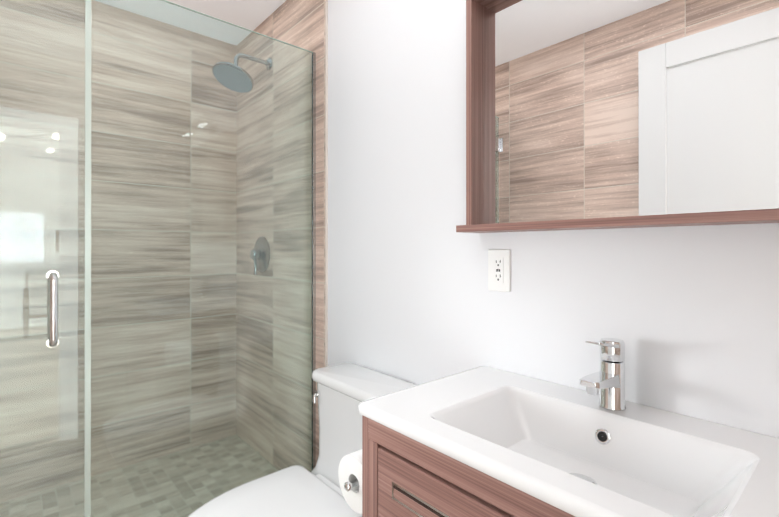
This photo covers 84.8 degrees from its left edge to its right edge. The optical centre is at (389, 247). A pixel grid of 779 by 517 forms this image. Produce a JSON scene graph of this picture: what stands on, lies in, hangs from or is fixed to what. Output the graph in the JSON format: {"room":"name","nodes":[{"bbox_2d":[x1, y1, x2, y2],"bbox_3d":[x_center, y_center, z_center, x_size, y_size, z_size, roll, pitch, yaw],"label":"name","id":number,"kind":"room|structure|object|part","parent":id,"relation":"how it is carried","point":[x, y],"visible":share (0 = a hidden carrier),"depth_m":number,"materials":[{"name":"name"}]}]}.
{"room":"bathroom","nodes":[
{"label":"bathroom","id":0,"kind":"room"},
{"bbox_2d":[166,0,285,30],"bbox_3d":[-0.563,-1.236,1.071,1.620,0.080,2.825,0,0,-41],"label":"ceiling","id":1,"kind":"structure","parent":0,"point":[251,15],"depth_m":2.14,"materials":[{"name":"white paint"}]},
{"bbox_2d":[328,0,778,437],"bbox_3d":[0.040,0.003,1.533,0.100,2.495,2.725,0,0,-41],"label":"wall","id":2,"kind":"structure","parent":0,"point":[688,316],"depth_m":1.25,"materials":[{"name":"white paint"}]},
{"bbox_2d":[253,0,324,462],"bbox_3d":[-0.584,0.005,2.159,0.008,2.395,0.961,0,0,-41],"label":"wall tiles","id":3,"kind":"structure","parent":2,"relation":"attached to","point":[299,23],"depth_m":1.84,"materials":[{"name":"brown tile"}]},
{"bbox_2d":[325,0,327,366],"bbox_3d":[-0.265,0.004,1.796,0.010,2.395,0.004,0,0,-41],"label":"trim","id":4,"kind":"structure","parent":2,"relation":"attached to","point":[326,183],"depth_m":1.80,"materials":[{"name":"beige"}]},
{"bbox_2d":[488,249,510,291],"bbox_3d":[0.297,0.061,1.159,0.008,0.115,0.070,0,0,-41],"label":"electrical outlet plate","id":5,"kind":"object","parent":2,"relation":"attached to","point":[499,270],"visible":1,"depth_m":1.15,"materials":[{"name":"white plastic"}]},
{"bbox_2d":[456,0,778,232],"bbox_3d":[0.474,-0.364,0.888,0.101,0.643,0.779,0,0,-41],"label":"mirror","id":6,"kind":"object","parent":2,"relation":"attached to","point":[595,114],"visible":1,"depth_m":0.91,"materials":[{"name":"brown mirror"}]},
{"bbox_3d":[-0.258,1.224,0.718,1.420,0.050,1.700,0,0,-41],"label":"floor","id":7,"kind":"structure","parent":0,"visible":0},
{"bbox_2d":[188,363,416,516],"bbox_3d":[-0.265,0.820,1.256,0.711,0.760,0.480,0,0,-41],"label":"toilet","id":8,"kind":"object","parent":7,"relation":"on","point":[343,392],"visible":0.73,"depth_m":1.35,"materials":[{"name":"white ceramic"}]},
{"bbox_3d":[-0.347,0.758,1.184,0.492,0.051,0.388,0,0,-41],"label":"seat","id":9,"kind":"part","parent":8,"relation":"part of","materials":[{"name":"white plastic"}]},
{"bbox_3d":[-0.257,0.527,1.510,0.034,0.039,0.022,0,0,-41],"label":"lever","id":10,"kind":"part","parent":8,"relation":"part of","materials":[{"name":"silver metal"}]},
{"bbox_2d":[338,338,778,516],"bbox_3d":[0.301,0.690,0.822,0.444,1.017,0.900,0,0,-41],"label":"bathroom vanity","id":11,"kind":"object","parent":7,"relation":"on","point":[483,441],"visible":1,"depth_m":0.79,"materials":[{"name":"brown"}]},
{"bbox_2d":[579,338,625,410],"bbox_3d":[0.428,0.255,0.856,0.140,0.147,0.051,0,0,-41],"label":"faucet","id":12,"kind":"object","parent":11,"relation":"on","point":[610,379],"depth_m":0.86,"materials":[{"name":"silver metal"}]},
{"bbox_3d":[-1.101,0.001,0.528,0.100,2.495,2.725,0,0,-41],"label":"wall","id":13,"kind":"structure","parent":0,"visible":0},
{"bbox_2d":[0,0,84,516],"bbox_3d":[-1.155,0.086,1.130,0.582,1.872,0.114,0,0,-41],"label":"shower glass door","id":14,"kind":"structure","parent":13,"relation":"attached to","point":[42,258],"depth_m":1.25,"materials":[{"name":"clear glass"}]},
{"bbox_3d":[-1.000,0.180,1.266,0.030,0.228,0.114,0,0,-41],"label":"handle","id":15,"kind":"part","parent":14,"relation":"part of","materials":[{"name":"silver metal"}]},
{"bbox_2d":[84,0,91,516],"bbox_3d":[-0.931,0.086,1.319,0.016,1.872,0.001,0,0,-41],"label":"seal","id":16,"kind":"object","parent":14,"relation":"attached to","point":[87,504],"visible":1,"depth_m":1.32,"materials":[{"name":"white"}]},
{"bbox_3d":[-0.853,1.140,1.394,1.420,0.220,0.100,0,0,-41],"label":"sill","id":17,"kind":"structure","parent":0,"visible":0},
{"bbox_2d":[91,0,315,516],"bbox_3d":[-0.630,0.089,1.593,0.809,1.878,0.017,0,0,-41],"label":"glass","id":18,"kind":"object","parent":17,"relation":"on","point":[203,253],"visible":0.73,"depth_m":1.53,"materials":[{"name":"clear glass"}]}
]}

